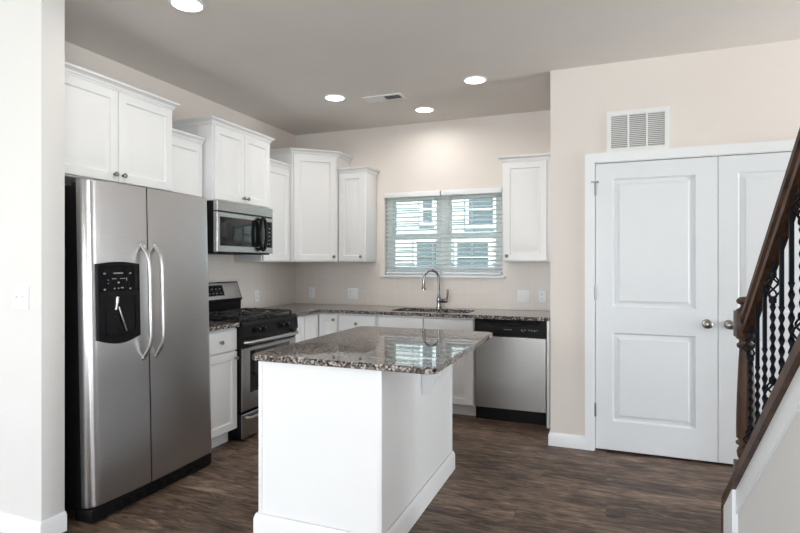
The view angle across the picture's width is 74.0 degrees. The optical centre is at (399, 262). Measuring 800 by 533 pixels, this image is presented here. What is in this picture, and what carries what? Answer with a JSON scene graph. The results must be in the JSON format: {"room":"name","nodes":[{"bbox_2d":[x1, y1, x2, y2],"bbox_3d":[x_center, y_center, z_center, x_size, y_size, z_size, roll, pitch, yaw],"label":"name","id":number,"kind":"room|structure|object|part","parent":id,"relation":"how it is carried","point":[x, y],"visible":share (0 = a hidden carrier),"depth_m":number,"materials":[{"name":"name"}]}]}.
{"room":"kitchen","nodes":[
{"label":"kitchen","id":0,"kind":"room"},
{"bbox_2d":[0,0,64,521],"bbox_3d":[-2.945,-0.037,3.084,2.678,2.745,0.120,0,0,21],"label":"wall","id":1,"kind":"structure","parent":0,"point":[32,32],"depth_m":2.59,"materials":[{"name":"white paint"}]},
{"bbox_2d":[12,286,28,309],"bbox_3d":[-1.855,0.170,2.588,0.118,0.116,0.016,0,0,21],"label":"light switch","id":2,"kind":"object","parent":1,"relation":"attached to","point":[20,294],"visible":1,"depth_m":2.59,"materials":[{"name":"white plastic"}]},
{"bbox_2d":[0,511,66,532],"bbox_3d":[-2.941,1.288,3.075,2.692,0.095,0.134,0,0,21],"label":"baseboard","id":3,"kind":"structure","parent":1,"relation":"attached to","point":[9,523],"depth_m":2.59,"materials":[{"name":"white wood"}]},
{"bbox_2d":[65,41,295,307],"bbox_3d":[-1.773,-0.037,4.485,0.150,2.745,3.340,0,0,21],"label":"wall","id":4,"kind":"structure","parent":0,"point":[192,105],"depth_m":4.27,"materials":[{"name":"paint"}]},
{"bbox_2d":[65,61,179,190],"bbox_3d":[-1.904,-0.798,3.330,0.438,0.622,0.972,0,0,21],"label":"upper cabinet","id":5,"kind":"object","parent":4,"relation":"attached to","point":[116,131],"visible":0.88,"depth_m":3.24,"materials":[{"name":"wood"}]},
{"bbox_3d":[-1.816,-0.774,3.062,0.020,0.558,0.432,0,0,21],"label":"door","id":6,"kind":"part","parent":5,"relation":"part of","materials":[{"name":"white wood"}]},
{"bbox_3d":[-1.908,-1.084,3.331,0.427,0.050,0.972,0,0,21],"label":"crown molding","id":7,"kind":"part","parent":5,"relation":"part of","materials":[{"name":"white wood"}]},
{"bbox_3d":[-1.658,-0.774,3.468,0.020,0.558,0.432,0,0,21],"label":"door","id":8,"kind":"part","parent":5,"relation":"part of","materials":[{"name":"white wood"}]},
{"bbox_2d":[171,128,205,196],"bbox_3d":[-1.711,-0.482,3.945,0.353,0.944,0.386,0,0,21],"label":"upper cabinet","id":9,"kind":"object","parent":4,"relation":"attached to","point":[186,147],"visible":0.11,"depth_m":3.90,"materials":[{"name":"wood"}]},
{"bbox_3d":[-1.576,-0.929,3.892,0.044,0.050,0.386,0,0,21],"label":"crown molding","id":10,"kind":"part","parent":9,"relation":"part of","materials":[{"name":"white wood"}]},
{"bbox_2d":[172,116,274,208],"bbox_3d":[-1.463,-0.798,4.466,0.438,0.631,0.814,0,0,21],"label":"upper cabinet","id":11,"kind":"object","parent":4,"relation":"attached to","point":[235,158],"visible":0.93,"depth_m":4.25,"materials":[{"name":"wood"}]},
{"bbox_3d":[-1.467,-1.089,4.468,0.427,0.050,0.814,0,0,21],"label":"crown molding","id":12,"kind":"part","parent":11,"relation":"part of","materials":[{"name":"white wood"}]},
{"bbox_3d":[-1.361,-0.774,4.235,0.020,0.567,0.353,0,0,21],"label":"door","id":13,"kind":"part","parent":11,"relation":"part of","materials":[{"name":"white wood"}]},
{"bbox_2d":[207,200,272,254],"bbox_3d":[-1.441,-0.276,4.459,0.469,0.406,0.728,0,0,21],"label":"microwave oven","id":14,"kind":"object","parent":11,"relation":"attached to","point":[232,228],"visible":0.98,"depth_m":4.30,"materials":[{"name":"silver metal"}]},
{"bbox_3d":[-1.279,-0.240,4.396,0.035,0.310,0.728,0,0,21],"label":"door","id":15,"kind":"part","parent":14,"relation":"part of","materials":[{"name":"metal"}]},
{"bbox_3d":[-1.179,-0.245,4.549,0.046,0.298,0.114,0,0,21],"label":"loop handle","id":16,"kind":"part","parent":14,"relation":"part of","materials":[{"name":"black plastic"}]},
{"bbox_3d":[-1.160,-0.246,4.668,0.006,0.223,0.106,0,0,21],"label":"control panel","id":17,"kind":"part","parent":14,"relation":"part of","materials":[{"name":"black plastic"}]},
{"bbox_3d":[-1.232,-0.774,4.568,0.020,0.567,0.353,0,0,21],"label":"door","id":18,"kind":"part","parent":11,"relation":"part of","materials":[{"name":"white wood"}]},
{"bbox_2d":[234,158,291,261],"bbox_3d":[-1.293,-0.482,5.035,0.343,0.944,0.446,0,0,21],"label":"upper cabinet","id":19,"kind":"object","parent":4,"relation":"attached to","point":[279,171],"visible":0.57,"depth_m":5.00,"materials":[{"name":"white wood"}]},
{"bbox_3d":[-1.161,-0.458,4.984,0.020,0.880,0.422,0,0,21],"label":"door","id":20,"kind":"part","parent":19,"relation":"part of","materials":[{"name":"white wood"}]},
{"bbox_3d":[-1.154,-0.929,4.981,0.044,0.050,0.446,0,0,21],"label":"crown molding","id":21,"kind":"part","parent":19,"relation":"part of","materials":[{"name":"white wood"}]},
{"bbox_2d":[63,414,732,532],"bbox_3d":[-0.585,1.385,0.152,9.500,0.100,10.560,0,0,21],"label":"floor","id":22,"kind":"structure","parent":0,"point":[506,477],"depth_m":3.09,"materials":[{"name":"brown wood"}]},
{"bbox_2d":[65,178,211,523],"bbox_3d":[-1.704,0.458,3.223,0.774,1.770,0.892,-2,-1,21],"label":"refrigerator","id":23,"kind":"object","parent":22,"relation":"on","point":[138,396],"visible":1,"depth_m":2.93,"materials":[{"name":"silver metal"}]},
{"bbox_3d":[-1.542,0.409,2.877,0.086,1.686,0.366,-1,-1,21],"label":"door","id":24,"kind":"part","parent":23,"relation":"part of","materials":[{"name":"metal"}]},
{"bbox_3d":[-1.511,0.215,2.834,0.018,0.072,0.026,-1,-1,21],"label":"water spout","id":25,"kind":"part","parent":23,"relation":"part of","materials":[{"name":"metal"}]},
{"bbox_3d":[-1.505,0.082,2.853,0.004,0.137,0.238,-1,-1,21],"label":"control panel","id":26,"kind":"part","parent":23,"relation":"part of","materials":[{"name":"black plastic"}]},
{"bbox_3d":[-1.428,0.214,2.991,0.079,0.670,0.029,-2,-1,21],"label":"handle","id":27,"kind":"part","parent":23,"relation":"part of","materials":[{"name":"metal"}]},
{"bbox_3d":[-1.395,0.214,3.075,0.079,0.670,0.029,-2,-1,21],"label":"handle","id":28,"kind":"part","parent":23,"relation":"part of","materials":[{"name":"metal"}]},
{"bbox_3d":[-1.379,0.409,3.297,0.086,1.686,0.518,-1,-1,21],"label":"door","id":29,"kind":"part","parent":23,"relation":"part of","materials":[{"name":"metal"}]},
{"bbox_2d":[209,327,238,447],"bbox_3d":[-1.562,0.904,3.882,0.664,0.861,0.384,0,0,21],"label":"base cabinet","id":30,"kind":"object","parent":22,"relation":"on","point":[223,343],"visible":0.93,"depth_m":3.82,"materials":[{"name":"wood"}]},
{"bbox_3d":[-1.288,0.566,3.781,0.020,0.158,0.374,0,0,21],"label":"drawer","id":31,"kind":"part","parent":30,"relation":"part of","materials":[{"name":"white wood"}]},
{"bbox_3d":[-1.288,0.941,3.781,0.020,0.572,0.374,0,0,21],"label":"door","id":32,"kind":"part","parent":30,"relation":"part of","materials":[{"name":"white wood"}]},
{"bbox_2d":[209,321,239,331],"bbox_3d":[-1.564,0.457,3.881,0.660,0.030,0.382,0,0,21],"label":"countertop","id":33,"kind":"structure","parent":30,"relation":"on","point":[213,325],"depth_m":3.82,"materials":[{"name":"stone"}]},
{"bbox_2d":[208,281,298,439],"bbox_3d":[-1.317,0.751,4.393,0.728,1.168,0.742,0,0,21],"label":"gas range","id":34,"kind":"object","parent":22,"relation":"on","point":[259,330],"visible":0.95,"depth_m":4.13,"materials":[{"name":"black metal"}]},
{"bbox_3d":[-1.594,0.244,4.501,0.056,0.141,0.716,0,0,21],"label":"steel panel","id":35,"kind":"part","parent":34,"relation":"part of","materials":[{"name":"silver metal"}]},
{"bbox_2d":[228,327,257,438],"bbox_3d":[-1.369,0.897,4.414,0.615,0.875,0.740,0,0,21],"label":"oven","id":36,"kind":"object","parent":34,"relation":"in","point":[235,433],"depth_m":3.96,"materials":[{"name":"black metal"}]},
{"bbox_3d":[-1.044,1.224,4.288,0.008,0.182,0.732,0,0,21],"label":"storage drawer","id":37,"kind":"part","parent":34,"relation":"part of","materials":[{"name":"metal"}]},
{"bbox_2d":[209,312,291,322],"bbox_3d":[-1.297,0.455,4.386,0.530,0.025,0.742,0,0,21],"label":"cooktop","id":38,"kind":"object","parent":34,"relation":"in","point":[279,317],"depth_m":4.25,"materials":[{"name":"black metal"}]},
{"bbox_3d":[-1.027,1.165,4.281,0.045,0.021,0.639,0,0,21],"label":"drawer handle","id":39,"kind":"part","parent":34,"relation":"part of","materials":[{"name":"metal"}]},
{"bbox_3d":[-1.086,0.512,4.073,0.036,0.052,0.051,0,0,21],"label":"burner knob","id":40,"kind":"part","parent":34,"relation":"part of","materials":[{"name":"black plastic"}]},
{"bbox_3d":[-1.044,0.877,4.288,0.008,0.472,0.732,0,0,21],"label":"oven door","id":41,"kind":"part","parent":34,"relation":"part of","materials":[{"name":"metal"}]},
{"bbox_3d":[-1.011,0.597,4.275,0.072,0.029,0.708,0,0,21],"label":"oven handle","id":42,"kind":"part","parent":34,"relation":"part of","materials":[{"name":"metal"}]},
{"bbox_2d":[295,315,303,342],"bbox_3d":[-1.202,0.904,4.874,0.618,0.861,0.218,0,0,21],"label":"base cabinet","id":43,"kind":"object","parent":22,"relation":"on","point":[299,337],"visible":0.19,"depth_m":4.81,"materials":[{"name":"white wood"}]},
{"bbox_2d":[303,313,338,339],"bbox_3d":[-0.917,0.904,5.329,0.820,0.861,0.830,0,0,21],"label":"base cabinet","id":44,"kind":"object","parent":22,"relation":"on","point":[316,324],"visible":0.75,"depth_m":5.05,"materials":[{"name":"wood"}]},
{"bbox_3d":[-0.838,0.857,4.986,0.020,0.740,0.236,0,0,21],"label":"door","id":45,"kind":"part","parent":44,"relation":"part of","materials":[{"name":"white wood"}]},
{"bbox_3d":[-0.685,0.857,5.075,0.188,0.740,0.020,0,0,21],"label":"door","id":46,"kind":"part","parent":44,"relation":"part of","materials":[{"name":"white wood"}]},
{"bbox_2d":[242,303,549,320],"bbox_3d":[-0.029,0.457,4.866,2.810,0.030,1.053,0,0,21],"label":"countertop","id":47,"kind":"structure","parent":44,"relation":"on","point":[300,309],"depth_m":4.94,"materials":[{"name":"stone"}]},
{"bbox_2d":[421,269,448,308],"bbox_3d":[0.342,0.252,5.172,0.264,0.381,0.078,0,0,7],"label":"kitchen faucet","id":48,"kind":"object","parent":47,"relation":"on","point":[439,300],"visible":1,"depth_m":5.16,"materials":[{"name":"silver metal"}]},
{"bbox_3d":[0.305,0.192,5.173,0.170,0.261,0.023,0,0,-4],"label":"spout","id":49,"kind":"part","parent":48,"relation":"part of","materials":[{"name":"silver metal"}]},
{"bbox_2d":[436,295,440,308],"bbox_3d":[0.378,0.377,5.179,0.056,0.130,0.056,0,0,21],"label":"faucet","id":50,"kind":"object","parent":48,"relation":"attached to","point":[438,296],"depth_m":5.16,"materials":[{"name":"silver metal"}]},
{"bbox_3d":[0.427,0.320,5.151,0.096,0.134,0.040,0,0,31],"label":"lever","id":51,"kind":"part","parent":48,"relation":"part of","materials":[{"name":"silver metal"}]},
{"bbox_2d":[253,360,457,532],"bbox_3d":[-0.101,0.904,2.986,0.911,0.861,1.193,0,0,21],"label":"kitchen island","id":52,"kind":"object","parent":22,"relation":"on","point":[341,450],"visible":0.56,"depth_m":2.51,"materials":[{"name":"wood"}]},
{"bbox_3d":[-0.178,1.277,3.016,0.687,0.116,1.193,0,0,21],"label":"baseboard","id":53,"kind":"part","parent":52,"relation":"part of","materials":[{"name":"white wood"}]},
{"bbox_2d":[253,326,492,374],"bbox_3d":[-0.065,0.457,2.984,0.944,0.030,1.253,0,0,21],"label":"island countertop","id":54,"kind":"structure","parent":52,"relation":"on","point":[391,349],"depth_m":2.68,"materials":[{"name":"stone"}]},
{"bbox_2d":[339,313,376,330],"bbox_3d":[-0.307,0.904,5.212,0.396,0.861,0.608,0,0,21],"label":"base cabinet","id":55,"kind":"object","parent":22,"relation":"on","point":[346,321],"visible":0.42,"depth_m":4.96,"materials":[{"name":"wood"}]},
{"bbox_2d":[377,315,475,415],"bbox_3d":[0.306,0.904,4.974,0.912,0.861,0.608,0,0,21],"label":"base cabinet","id":56,"kind":"object","parent":22,"relation":"on","point":[463,370],"visible":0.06,"depth_m":4.62,"materials":[{"name":"wood"}]},
{"bbox_3d":[0.218,0.595,4.746,0.912,0.241,0.020,0,0,21],"label":"rail","id":57,"kind":"part","parent":56,"relation":"part of","materials":[{"name":"white wood"}]},
{"bbox_3d":[0.422,0.941,4.646,0.446,0.572,0.020,0,0,21],"label":"door","id":58,"kind":"part","parent":56,"relation":"part of","materials":[{"name":"white wood"}]},
{"bbox_2d":[475,318,546,424],"bbox_3d":[1.016,0.905,4.696,0.594,0.859,0.568,0,0,21],"label":"dishwasher","id":59,"kind":"object","parent":22,"relation":"on","point":[511,366],"visible":0.97,"depth_m":4.44,"materials":[{"name":"silver metal"}]},
{"bbox_3d":[0.921,0.546,4.451,0.594,0.138,0.042,0,0,21],"label":"control panel","id":60,"kind":"part","parent":59,"relation":"part of","materials":[{"name":"black plastic"}]},
{"bbox_2d":[547,321,549,427],"bbox_3d":[1.309,0.904,4.577,0.022,0.861,0.622,0,0,21],"label":"end panel","id":61,"kind":"object","parent":22,"relation":"on","point":[548,322],"visible":0.44,"depth_m":4.29,"materials":[{"name":"white wood"}]},
{"bbox_2d":[296,110,549,310],"bbox_3d":[0.188,-0.037,5.435,2.820,2.745,0.150,0,0,21],"label":"wall","id":62,"kind":"structure","parent":0,"point":[456,154],"depth_m":5.29,"materials":[{"name":"paint"}]},
{"bbox_2d":[270,148,352,261],"bbox_3d":[-0.939,-0.565,5.441,0.706,1.109,0.637,0,0,21],"label":"upper cabinet","id":63,"kind":"object","parent":62,"relation":"attached to","point":[313,173],"visible":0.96,"depth_m":5.25,"materials":[{"name":"wood"}]},
{"bbox_3d":[-0.903,-1.094,5.345,0.950,0.050,0.267,0,0,-21],"label":"crown molding","id":64,"kind":"part","parent":63,"relation":"part of","materials":[{"name":"white wood"}]},
{"bbox_3d":[-0.842,-0.540,5.263,0.425,1.045,0.020,0,0,-22],"label":"door","id":65,"kind":"part","parent":63,"relation":"part of","materials":[{"name":"white wood"}]},
{"bbox_2d":[337,166,379,261],"bbox_3d":[-0.423,-0.482,5.418,0.343,0.944,0.307,0,0,21],"label":"upper cabinet","id":66,"kind":"object","parent":62,"relation":"attached to","point":[357,185],"visible":1,"depth_m":5.32,"materials":[{"name":"wood"}]},
{"bbox_3d":[-0.482,-0.458,5.319,0.279,0.880,0.020,0,0,21],"label":"door","id":67,"kind":"part","parent":66,"relation":"part of","materials":[{"name":"white wood"}]},
{"bbox_3d":[-0.421,-0.929,5.422,0.343,0.050,0.296,0,0,21],"label":"crown molding","id":68,"kind":"part","parent":66,"relation":"part of","materials":[{"name":"white wood"}]},
{"bbox_2d":[208,260,549,310],"bbox_3d":[-0.237,0.205,4.339,2.820,0.471,2.200,0,0,21],"label":"backsplash","id":69,"kind":"structure","parent":62,"relation":"attached to","point":[277,283],"depth_m":5.33,"materials":[{"name":"beige paint"}]},
{"bbox_2d":[254,290,258,301],"bbox_3d":[-1.403,0.323,5.204,0.009,0.116,0.072,0,0,21],"label":"wall outlet","id":70,"kind":"object","parent":69,"relation":"attached to","point":[256,292],"visible":1,"depth_m":5.20,"materials":[{"name":"white plastic"}]},
{"bbox_2d":[309,287,314,297],"bbox_3d":[-0.962,0.325,5.789,0.072,0.116,0.009,0,0,21],"label":"wall outlet","id":71,"kind":"object","parent":69,"relation":"attached to","point":[311,289],"visible":1,"depth_m":5.79,"materials":[{"name":"white plastic"}]},
{"bbox_2d":[348,288,357,298],"bbox_3d":[-0.501,0.323,5.607,0.118,0.116,0.016,0,0,21],"label":"wall outlet","id":72,"kind":"object","parent":69,"relation":"attached to","point":[352,292],"visible":1,"depth_m":5.61,"materials":[{"name":"white plastic"}]},
{"bbox_2d":[517,290,529,301],"bbox_3d":[1.155,0.310,4.964,0.118,0.116,0.016,0,0,21],"label":"light switch","id":73,"kind":"object","parent":69,"relation":"attached to","point":[522,295],"visible":1,"depth_m":4.97,"materials":[{"name":"white plastic"}]},
{"bbox_2d":[538,290,545,302],"bbox_3d":[1.311,0.310,4.907,0.072,0.116,0.009,0,0,21],"label":"wall outlet","id":74,"kind":"object","parent":69,"relation":"attached to","point":[541,293],"visible":1,"depth_m":4.91,"materials":[{"name":"white plastic"}]},
{"bbox_2d":[379,275,505,277],"bbox_3d":[0.410,0.134,5.298,1.292,0.025,0.115,0,0,21],"label":"window sill","id":75,"kind":"structure","parent":62,"relation":"attached to","point":[413,276],"depth_m":5.21,"materials":[{"name":"white wood"}]},
{"bbox_2d":[388,193,501,275],"bbox_3d":[0.446,-0.299,5.372,1.217,0.842,0.050,0,0,21],"label":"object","id":76,"kind":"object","parent":62,"relation":"in","point":[441,200],"depth_m":5.35,"materials":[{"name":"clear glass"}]},
{"bbox_2d":[385,191,440,273],"bbox_3d":[0.131,-0.304,5.403,0.598,0.829,0.073,0,0,21],"label":"window blind","id":77,"kind":"object","parent":76,"relation":"attached to","point":[421,193],"visible":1,"depth_m":5.40,"materials":[{"name":"white plastic"}]},
{"bbox_3d":[-0.067,-0.289,5.490,0.003,0.782,0.054,0,0,21],"label":"ladder cord","id":78,"kind":"part","parent":77,"relation":"part of","materials":[{"name":"white fabric"}]},
{"bbox_3d":[0.134,0.101,5.412,0.586,0.018,0.050,0,0,21],"label":"rail","id":79,"kind":"part","parent":77,"relation":"part of","materials":[{"name":"white plastic"}]},
{"bbox_3d":[0.335,-0.289,5.334,0.003,0.782,0.054,0,0,21],"label":"ladder cord","id":80,"kind":"part","parent":77,"relation":"part of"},
{"bbox_3d":[0.161,-0.106,5.471,0.453,0.297,0.004,0,0,21],"label":"pane","id":81,"kind":"part","parent":76,"relation":"part of","materials":[{"name":"clear glass"}]},
{"bbox_3d":[0.169,-0.458,5.491,0.513,0.425,0.020,0,0,21],"label":"sash","id":82,"kind":"part","parent":76,"relation":"part of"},
{"bbox_3d":[0.161,-0.106,5.471,0.513,0.357,0.020,0,0,21],"label":"sash","id":83,"kind":"part","parent":76,"relation":"part of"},
{"bbox_3d":[0.169,-0.458,5.491,0.453,0.365,0.004,0,0,21],"label":"pane","id":84,"kind":"part","parent":76,"relation":"part of","materials":[{"name":"clear glass"}]},
{"bbox_2d":[441,187,501,274],"bbox_3d":[0.698,-0.304,5.183,0.603,0.829,0.073,0,0,21],"label":"window blind","id":85,"kind":"object","parent":76,"relation":"attached to","point":[499,189],"visible":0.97,"depth_m":5.17,"materials":[{"name":"white plastic"}]},
{"bbox_3d":[0.499,-0.289,5.270,0.003,0.782,0.054,0,0,21],"label":"ladder cord","id":86,"kind":"part","parent":85,"relation":"part of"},
{"bbox_3d":[0.701,0.101,5.192,0.591,0.018,0.050,0,0,21],"label":"rail","id":87,"kind":"part","parent":85,"relation":"part of","materials":[{"name":"white plastic"}]},
{"bbox_3d":[0.701,-0.289,5.192,0.003,0.782,0.054,0,0,21],"label":"ladder cord","id":88,"kind":"part","parent":85,"relation":"part of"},
{"bbox_3d":[0.904,-0.289,5.113,0.003,0.782,0.054,0,0,21],"label":"ladder cord","id":89,"kind":"part","parent":85,"relation":"part of","materials":[{"name":"white fabric"}]},
{"bbox_3d":[0.724,-0.106,5.253,0.454,0.297,0.004,0,0,21],"label":"pane","id":90,"kind":"part","parent":76,"relation":"part of","materials":[{"name":"clear glass"}]},
{"bbox_3d":[0.731,-0.458,5.272,0.514,0.425,0.020,0,0,21],"label":"sash","id":91,"kind":"part","parent":76,"relation":"part of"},
{"bbox_3d":[0.724,-0.106,5.253,0.514,0.357,0.020,0,0,21],"label":"sash","id":92,"kind":"part","parent":76,"relation":"part of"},
{"bbox_3d":[0.731,-0.458,5.272,0.454,0.365,0.004,0,0,21],"label":"pane","id":93,"kind":"part","parent":76,"relation":"part of","materials":[{"name":"clear glass"}]},
{"bbox_2d":[498,153,549,261],"bbox_3d":[1.170,-0.482,4.800,0.526,0.944,0.307,0,0,21],"label":"upper cabinet","id":94,"kind":"object","parent":62,"relation":"attached to","point":[526,178],"visible":0.88,"depth_m":4.69,"materials":[{"name":"wood"}]},
{"bbox_3d":[1.172,-0.929,4.804,0.526,0.050,0.296,0,0,21],"label":"crown molding","id":95,"kind":"part","parent":94,"relation":"part of","materials":[{"name":"white wood"}]},
{"bbox_2d":[65,0,799,134],"bbox_3d":[-0.585,-1.470,0.152,9.500,0.120,10.560,0,0,21],"label":"ceiling","id":96,"kind":"structure","parent":0,"point":[274,63],"depth_m":3.44,"materials":[{"name":"paint"}]},
{"bbox_2d":[168,0,205,12],"bbox_3d":[-1.159,-1.406,2.891,0.190,0.008,0.190,0,0,21],"label":"recessed light","id":97,"kind":"object","parent":96,"relation":"in","point":[190,6],"visible":1,"depth_m":2.89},
{"bbox_2d":[324,94,345,101],"bbox_3d":[-0.555,-1.406,4.527,0.190,0.008,0.190,0,0,21],"label":"recessed light","id":98,"kind":"object","parent":96,"relation":"in","point":[330,97],"visible":1,"depth_m":4.50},
{"bbox_2d":[362,93,405,102],"bbox_3d":[-0.134,-1.405,4.525,0.347,0.010,0.150,0,0,21],"label":"ceiling vent","id":99,"kind":"object","parent":96,"relation":"in","point":[394,96],"visible":1,"depth_m":4.52,"materials":[{"name":"white metal"}]},
{"bbox_2d":[414,107,434,112],"bbox_3d":[0.225,-1.406,4.879,0.190,0.008,0.190,0,0,21],"label":"recessed light","id":100,"kind":"object","parent":96,"relation":"in","point":[418,109],"visible":1,"depth_m":4.86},
{"bbox_2d":[463,76,487,84],"bbox_3d":[0.577,-1.406,4.088,0.190,0.008,0.190,0,0,21],"label":"recessed light","id":101,"kind":"object","parent":96,"relation":"in","point":[473,80],"visible":1,"depth_m":4.08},
{"bbox_2d":[550,39,799,449],"bbox_3d":[3.428,-0.037,3.626,4.530,2.745,1.180,0,0,21],"label":"wall","id":102,"kind":"structure","parent":0,"point":[744,94],"depth_m":3.75,"materials":[{"name":"paint"}]},
{"bbox_2d":[548,431,584,449],"bbox_3d":[1.278,1.288,4.034,0.254,0.095,0.414,0,0,21],"label":"baseboard","id":103,"kind":"structure","parent":102,"relation":"attached to","point":[554,439],"depth_m":3.84,"materials":[{"name":"white wood"}]},
{"bbox_2d":[607,106,669,151],"bbox_3d":[1.645,-0.919,3.678,0.400,0.292,0.012,0,0,21],"label":"air vent","id":104,"kind":"object","parent":102,"relation":"in","point":[645,128],"visible":1,"depth_m":3.67,"materials":[{"name":"white metal"}]},
{"bbox_3d":[1.536,-0.920,3.721,0.105,0.234,0.008,0,0,21],"label":"louver panel","id":105,"kind":"part","parent":104,"relation":"part of","materials":[{"name":"white metal"}]},
{"bbox_3d":[1.645,-0.920,3.678,0.105,0.234,0.008,0,0,21],"label":"louver panel","id":106,"kind":"part","parent":104,"relation":"part of","materials":[{"name":"white metal"}]},
{"bbox_3d":[1.755,-0.920,3.636,0.105,0.234,0.008,0,0,21],"label":"louver panel","id":107,"kind":"part","parent":104,"relation":"part of","materials":[{"name":"white metal"}]},
{"bbox_2d":[591,156,717,462],"bbox_3d":[1.727,0.306,3.639,0.790,2.030,0.105,0,0,21],"label":"door","id":108,"kind":"structure","parent":102,"relation":"in","point":[656,288],"depth_m":3.64,"materials":[{"name":"white wood"}]},
{"bbox_3d":[2.031,0.405,3.502,0.062,0.062,0.070,0,0,21],"label":"knob","id":109,"kind":"part","parent":108,"relation":"part of","materials":[{"name":"silver metal"}]},
{"bbox_2d":[585,139,795,450],"bbox_3d":[2.118,0.279,3.553,1.660,2.113,0.133,0,0,21],"label":"door frame","id":110,"kind":"structure","parent":102,"relation":"attached to","point":[780,145],"depth_m":3.77,"materials":[{"name":"white wood"}]},
{"bbox_2d":[718,152,799,463],"bbox_3d":[2.456,0.306,3.357,0.766,2.030,0.105,0,0,21],"label":"door","id":111,"kind":"structure","parent":102,"relation":"in","point":[749,185],"depth_m":3.47,"materials":[{"name":"white wood"}]},
{"bbox_3d":[2.150,0.405,3.456,0.062,0.062,0.070,0,0,21],"label":"knob","id":112,"kind":"part","parent":111,"relation":"part of","materials":[{"name":"silver metal"}]},
{"bbox_2d":[738,409,799,532],"bbox_3d":[1.063,0.223,1.208,0.110,2.223,2.321,0,0,21],"label":"wall","id":113,"kind":"structure","parent":0,"point":[773,504],"depth_m":1.65,"materials":[{"name":"beige paint"}]},
{"bbox_2d":[721,128,799,532],"bbox_3d":[1.079,-0.190,1.242,0.166,3.048,2.396,0,0,21],"label":"stair railing","id":114,"kind":"object","parent":113,"relation":"on","point":[751,426],"visible":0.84,"depth_m":1.92,"materials":[{"name":"brown wood"}]},
{"bbox_3d":[1.498,0.761,2.299,0.080,1.107,0.080,0,0,21],"label":"newel post","id":115,"kind":"part","parent":114,"relation":"part of","materials":[{"name":"brown wood"}]},
{"bbox_2d":[743,430,750,443],"bbox_3d":[1.468,0.737,2.222,0.050,0.089,0.050,0,0,-23],"label":"basket","id":116,"kind":"object","parent":114,"relation":"on","point":[747,432],"depth_m":2.23,"materials":[{"name":"metal"}]},
{"bbox_2d":[743,338,754,356],"bbox_3d":[1.468,0.352,2.222,0.050,0.089,0.050,0,0,-23],"label":"basket","id":117,"kind":"object","parent":114,"relation":"on","point":[749,339],"depth_m":2.22,"materials":[{"name":"metal"}]},
{"bbox_3d":[1.079,0.199,1.242,0.166,2.269,2.396,0,0,21],"label":"shoe rail","id":118,"kind":"part","parent":114,"relation":"part of","materials":[{"name":"brown wood"}]},
{"bbox_2d":[764,383,773,399],"bbox_3d":[1.354,0.474,1.929,0.050,0.089,0.050,0,0,-23],"label":"basket","id":119,"kind":"object","parent":114,"relation":"on","point":[772,384],"depth_m":1.93,"materials":[{"name":"metal"}]},
{"bbox_3d":[1.070,-0.703,1.196,0.062,2.022,2.305,0,0,21],"label":"handrail","id":120,"kind":"part","parent":114,"relation":"part of","materials":[{"name":"brown wood"}]},
{"bbox_2d":[764,277,778,297],"bbox_3d":[1.354,0.088,1.929,0.050,0.089,0.050,0,0,-23],"label":"basket","id":121,"kind":"object","parent":114,"relation":"on","point":[776,280],"depth_m":1.92,"materials":[{"name":"metal"}]},
{"bbox_2d":[791,194,799,218],"bbox_3d":[1.241,-0.175,1.637,0.050,0.089,0.050,0,0,-23],"label":"basket","id":122,"kind":"object","parent":114,"relation":"on","point":[796,200],"depth_m":1.64,"materials":[{"name":"metal"}]},
{"bbox_2d":[791,319,799,338],"bbox_3d":[1.241,0.211,1.637,0.050,0.089,0.050,0,0,-23],"label":"basket","id":123,"kind":"object","parent":114,"relation":"on","point":[796,325],"depth_m":1.65,"materials":[{"name":"metal"}]},
{"bbox_2d":[723,366,799,532],"bbox_3d":[1.002,0.223,1.232,0.022,2.223,2.321,0,0,21],"label":"trim","id":124,"kind":"structure","parent":113,"relation":"attached to","point":[789,406],"depth_m":1.77,"materials":[{"name":"white wood"}]}
]}

